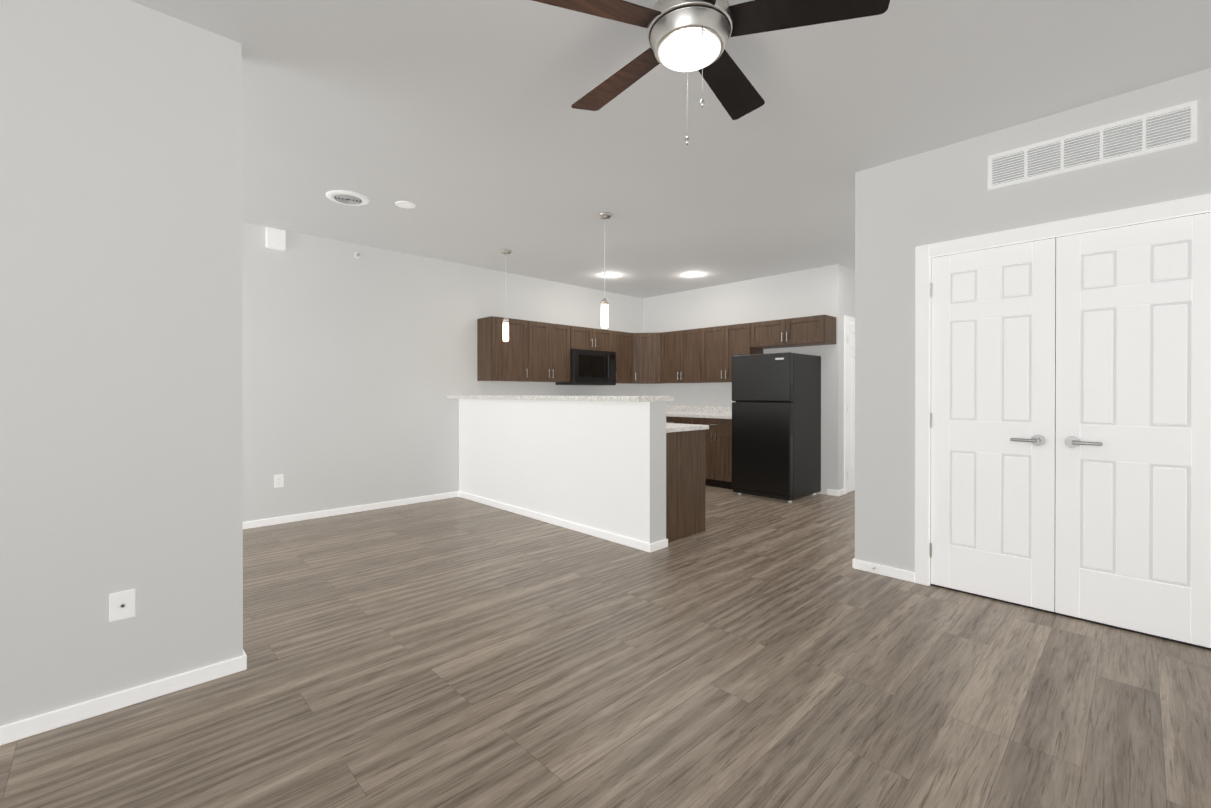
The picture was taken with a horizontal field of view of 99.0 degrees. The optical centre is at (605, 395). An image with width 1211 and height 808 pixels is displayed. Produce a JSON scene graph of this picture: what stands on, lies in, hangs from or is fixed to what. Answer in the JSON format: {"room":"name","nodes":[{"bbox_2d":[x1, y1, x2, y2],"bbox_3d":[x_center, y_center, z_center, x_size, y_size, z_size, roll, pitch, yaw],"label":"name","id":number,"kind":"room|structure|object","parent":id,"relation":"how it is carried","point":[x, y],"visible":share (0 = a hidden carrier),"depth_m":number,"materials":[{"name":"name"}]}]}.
{"room":"living room","nodes":[
{"label":"living room","id":0,"kind":"room"},
{"bbox_2d":[0,0,242,725],"bbox_3d":[-2.438,-0.159,1.443,2.340,2.680,0.120,0,0,-44],"label":"wall","id":1,"kind":"structure","parent":0,"point":[121,446],"depth_m":1.94,"materials":[{"name":"paint"}]},
{"bbox_2d":[109,589,135,621],"bbox_3d":[-1.821,0.794,1.948,0.072,0.105,0.015,0,0,-44],"label":"outlet","id":2,"kind":"object","parent":1,"relation":"attached to","point":[122,605],"visible":1,"depth_m":1.95,"materials":[{"name":"white plastic"}]},
{"bbox_2d":[0,650,246,745],"bbox_3d":[-2.342,1.150,1.451,2.222,0.062,0.015,0,0,-44],"label":"baseboard","id":3,"kind":"structure","parent":1,"relation":"attached to","point":[28,727],"depth_m":1.93,"materials":[{"name":"white wood"}]},
{"bbox_2d":[242,222,642,521],"bbox_3d":[-2.286,-0.172,5.444,8.120,2.680,0.120,0,0,-44],"label":"wall","id":4,"kind":"structure","parent":0,"point":[355,372],"depth_m":5.22,"materials":[{"name":"paint"}]},
{"bbox_2d":[266,227,285,250],"bbox_3d":[-2.973,-1.407,4.660,0.150,0.175,0.044,0,0,-44],"label":"fire alarm","id":5,"kind":"object","parent":4,"relation":"attached to","point":[275,238],"visible":0.96,"depth_m":4.64,"materials":[{"name":"white plastic"}]},
{"bbox_2d":[274,474,283,487],"bbox_3d":[-2.967,0.780,4.698,0.072,0.116,0.007,0,0,-44],"label":"duplex electrical outlet","id":6,"kind":"object","parent":4,"relation":"attached to","point":[278,480],"visible":1,"depth_m":4.70,"materials":[{"name":"white plastic"}]},
{"bbox_2d":[243,492,455,528],"bbox_3d":[-3.373,1.140,4.306,4.709,0.062,0.012,0,0,-44],"label":"baseboard","id":7,"kind":"structure","parent":4,"relation":"attached to","point":[319,514],"depth_m":5.07,"materials":[{"name":"white wood"}]},
{"bbox_2d":[354,252,360,258],"bbox_3d":[-2.468,-1.396,5.152,0.064,0.064,0.040,0,0,-44],"label":"sprinkler","id":8,"kind":"object","parent":4,"relation":"attached to","point":[357,255],"visible":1,"depth_m":5.15,"materials":[{"name":"white metal"}]},
{"bbox_2d":[477,316,532,381],"bbox_3d":[-1.200,-0.535,6.178,0.556,0.730,0.328,0,0,-44],"label":"upper cabinet","id":9,"kind":"object","parent":4,"relation":"attached to","point":[532,351],"depth_m":6.04,"materials":[{"name":"brown wood"}]},
{"bbox_2d":[533,321,572,381],"bbox_3d":[-0.827,-0.536,6.539,0.728,0.730,0.328,0,0,-44],"label":"upper cabinet","id":10,"kind":"object","parent":4,"relation":"attached to","point":[552,343],"depth_m":6.46,"materials":[{"name":"brown wood"}]},
{"bbox_2d":[573,326,612,351],"bbox_3d":[-0.287,-0.752,7.061,0.773,0.300,0.328,0,0,-44],"label":"upper cabinet","id":11,"kind":"object","parent":4,"relation":"attached to","point":[585,338],"depth_m":6.94,"materials":[{"name":"brown wood"}]},
{"bbox_2d":[555,349,615,385],"bbox_3d":[-0.248,-0.367,7.023,0.757,0.460,0.437,0,0,-44],"label":"microwave","id":12,"kind":"object","parent":11,"relation":"attached to","point":[592,367],"visible":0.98,"depth_m":6.84,"materials":[{"name":"black metal"}]},
{"bbox_2d":[613,331,632,382],"bbox_3d":[0.179,-0.539,7.477,0.469,0.730,0.379,0,0,-44],"label":"upper cabinet","id":13,"kind":"object","parent":4,"relation":"attached to","point":[622,341],"depth_m":7.37,"materials":[{"name":"brown wood"}]},
{"bbox_2d":[459,399,665,543],"bbox_3d":[-0.608,0.607,4.969,0.190,1.125,2.900,0,0,-44],"label":"wall","id":14,"kind":"structure","parent":0,"point":[600,465],"depth_m":4.49,"materials":[{"name":"paint"}]},
{"bbox_2d":[456,491,655,551],"bbox_3d":[-0.671,1.139,4.888,0.015,0.062,2.892,0,0,-44],"label":"baseboard","id":15,"kind":"structure","parent":14,"relation":"attached to","point":[622,540],"depth_m":4.54,"materials":[{"name":"white wood"}]},
{"bbox_2d":[447,395,673,401],"bbox_3d":[-0.631,0.024,4.923,0.405,0.039,2.928,0,0,-44],"label":"countertop","id":16,"kind":"structure","parent":14,"relation":"on","point":[594,398],"depth_m":4.29,"materials":[{"name":"white stone"}]},
{"bbox_2d":[0,485,1210,807],"bbox_3d":[1.008,1.224,3.681,10.600,0.100,7.600,0,0,-44],"label":"floor","id":17,"kind":"structure","parent":0,"point":[746,651],"depth_m":2.06,"materials":[{"name":"brown wood"}]},
{"bbox_2d":[666,417,685,424],"bbox_3d":[1.097,0.724,7.179,0.596,0.875,0.817,0,0,-44],"label":"base cabinet","id":18,"kind":"object","parent":17,"relation":"on","point":[681,420],"depth_m":6.87,"materials":[{"name":"brown wood"}]},
{"bbox_2d":[666,429,709,542],"bbox_3d":[0.431,0.733,4.467,0.599,0.875,0.620,0,0,-44],"label":"base cabinet","id":19,"kind":"object","parent":17,"relation":"on","point":[698,448],"depth_m":4.27,"materials":[{"name":"brown wood"}]},
{"bbox_2d":[666,421,709,432],"bbox_3d":[-0.324,0.273,5.272,0.634,0.037,2.852,0,0,-44],"label":"countertop","id":20,"kind":"structure","parent":19,"relation":"on","point":[671,426],"depth_m":4.28,"materials":[{"name":"white stone"}]},
{"bbox_2d":[686,417,732,489],"bbox_3d":[1.559,0.726,6.701,0.596,0.875,0.757,0,0,-44],"label":"base cabinet","id":21,"kind":"object","parent":17,"relation":"on","point":[720,429],"depth_m":6.43,"materials":[{"name":"brown wood"}]},
{"bbox_2d":[666,413,731,420],"bbox_3d":[1.086,0.267,7.160,0.642,0.037,2.097,0,0,-44],"label":"countertop","id":22,"kind":"structure","parent":21,"relation":"on","point":[728,416],"depth_m":6.69,"materials":[{"name":"white stone"}]},
{"bbox_2d":[732,352,820,501],"bbox_3d":[2.007,0.346,6.064,0.788,1.640,0.724,0,0,-44],"label":"refrigerator","id":23,"kind":"object","parent":17,"relation":"on","point":[776,429],"visible":1,"depth_m":5.78,"materials":[{"name":"black metal"}]},
{"bbox_2d":[130,0,1210,297],"bbox_3d":[1.008,-1.556,3.672,10.600,0.100,7.600,0,0,-44],"label":"ceiling","id":24,"kind":"structure","parent":0,"point":[470,132],"depth_m":2.79,"materials":[{"name":"paint"}]},
{"bbox_2d":[326,190,369,205],"bbox_3d":[-1.966,-1.498,3.945,0.300,0.018,0.300,0,0,-44],"label":"ceiling vent","id":25,"kind":"object","parent":24,"relation":"in","point":[348,197],"visible":1,"depth_m":3.91,"materials":[{"name":"white metal"}]},
{"bbox_2d":[395,201,415,207],"bbox_3d":[-1.581,-1.503,4.084,0.150,0.008,0.150,0,0,-44],"label":"recessed light","id":26,"kind":"object","parent":24,"relation":"in","point":[404,204],"visible":1,"depth_m":4.07,"materials":[{"name":"white"}]},
{"bbox_2d":[500,249,511,341],"bbox_3d":[-1.046,-1.037,5.417,0.120,0.949,0.120,0,0,-44],"label":"pendant light","id":27,"kind":"object","parent":24,"relation":"hanging from","point":[505,320],"visible":1,"depth_m":5.39,"materials":[{"name":"white glass"}]},
{"bbox_2d":[598,212,611,328],"bbox_3d":[-0.007,-1.033,4.321,0.120,0.949,0.120,0,0,-44],"label":"pendant light","id":28,"kind":"object","parent":24,"relation":"hanging from","point":[604,216],"visible":1,"depth_m":4.30,"materials":[{"name":"white glass"}]},
{"bbox_2d":[605,274,615,276],"bbox_3d":[0.059,-1.511,6.532,0.150,0.008,0.150,0,0,-44],"label":"recessed light","id":29,"kind":"object","parent":24,"relation":"in","point":[610,275],"visible":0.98,"depth_m":6.51,"materials":[{"name":"white"}]},
{"bbox_2d":[687,273,698,276],"bbox_3d":[1.105,-1.511,6.507,0.150,0.008,0.150,0,0,-44],"label":"recessed light","id":30,"kind":"object","parent":24,"relation":"in","point":[693,275],"visible":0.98,"depth_m":6.51,"materials":[{"name":"white"}]},
{"bbox_2d":[532,0,889,144],"bbox_3d":[0.292,-1.177,1.890,1.276,0.645,1.256,0,0,-44],"label":"ceiling fan","id":31,"kind":"object","parent":24,"relation":"hanging from","point":[688,35],"visible":1,"depth_m":1.79,"materials":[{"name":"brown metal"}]},
{"bbox_2d":[643,264,841,493],"bbox_3d":[1.681,-0.177,7.096,0.120,2.680,3.020,0,0,-44],"label":"wall","id":32,"kind":"structure","parent":0,"point":[809,292],"depth_m":6.56,"materials":[{"name":"paint"}]},
{"bbox_2d":[633,333,660,382],"bbox_3d":[0.603,-0.539,7.659,0.641,0.730,0.707,0,0,-44],"label":"upper cabinet","id":33,"kind":"object","parent":32,"relation":"attached to","point":[646,346],"depth_m":7.48,"materials":[{"name":"brown wood"}]},
{"bbox_2d":[661,328,704,382],"bbox_3d":[1.142,-0.538,7.298,0.368,0.730,0.825,0,0,-44],"label":"upper cabinet","id":34,"kind":"object","parent":32,"relation":"attached to","point":[682,351],"depth_m":7.15,"materials":[{"name":"brown wood"}]},
{"bbox_2d":[666,405,731,412],"bbox_3d":[1.310,0.199,7.376,0.020,0.099,2.097,0,0,-44],"label":"backsplash","id":35,"kind":"structure","parent":32,"relation":"attached to","point":[669,408],"depth_m":7.37,"materials":[{"name":"white stone"}]},
{"bbox_2d":[705,323,762,382],"bbox_3d":[1.634,-0.537,6.817,0.329,0.730,0.796,0,0,-44],"label":"upper cabinet","id":36,"kind":"object","parent":32,"relation":"attached to","point":[721,342],"depth_m":6.69,"materials":[{"name":"brown wood"}]},
{"bbox_2d":[749,315,835,350],"bbox_3d":[2.233,-0.745,6.197,0.329,0.310,0.923,0,0,-44],"label":"upper cabinet","id":37,"kind":"object","parent":32,"relation":"attached to","point":[817,330],"depth_m":6.03,"materials":[{"name":"brown wood"}]},
{"bbox_2d":[842,266,854,492],"bbox_3d":[3.515,-0.177,6.853,2.180,2.680,0.120,0,0,-44],"label":"wall","id":38,"kind":"structure","parent":0,"point":[848,291],"depth_m":6.09,"materials":[{"name":"paint"}]},
{"bbox_2d":[844,316,854,493],"bbox_3d":[3.150,0.114,6.369,0.892,2.101,0.067,0,0,-44],"label":"hall door","id":39,"kind":"structure","parent":38,"relation":"in","point":[849,404],"depth_m":6.17,"materials":[{"name":"white wood"}]},
{"bbox_2d":[855,168,870,562],"bbox_3d":[3.436,-0.171,5.100,4.730,2.680,0.130,0,0,-44],"label":"wall","id":40,"kind":"structure","parent":0,"point":[862,178],"depth_m":3.47,"materials":[{"name":"paint"}]},
{"bbox_2d":[871,68,1210,572],"bbox_3d":[2.857,-0.162,2.384,0.120,2.680,2.970,0,0,-44],"label":"wall","id":41,"kind":"structure","parent":0,"point":[905,207],"depth_m":3.11,"materials":[{"name":"paint"}]},
{"bbox_2d":[852,558,914,581],"bbox_3d":[1.813,1.143,3.372,0.012,0.062,0.365,0,0,-44],"label":"baseboard","id":42,"kind":"structure","parent":41,"relation":"attached to","point":[857,564],"depth_m":3.36,"materials":[{"name":"white wood"}]},
{"bbox_2d":[915,194,1210,649],"bbox_3d":[2.429,0.126,2.788,0.170,2.101,1.324,0,0,-44],"label":"closet double door","id":43,"kind":"structure","parent":41,"relation":"in","point":[1062,417],"depth_m":2.71,"materials":[{"name":"white wood"}]},
{"bbox_2d":[988,100,1196,189],"bbox_3d":[2.471,-1.272,2.683,0.011,0.194,0.792,0,0,-44],"label":"air vent","id":44,"kind":"object","parent":41,"relation":"in","point":[1163,129],"visible":1,"depth_m":2.64,"materials":[{"name":"white metal"}]}
]}

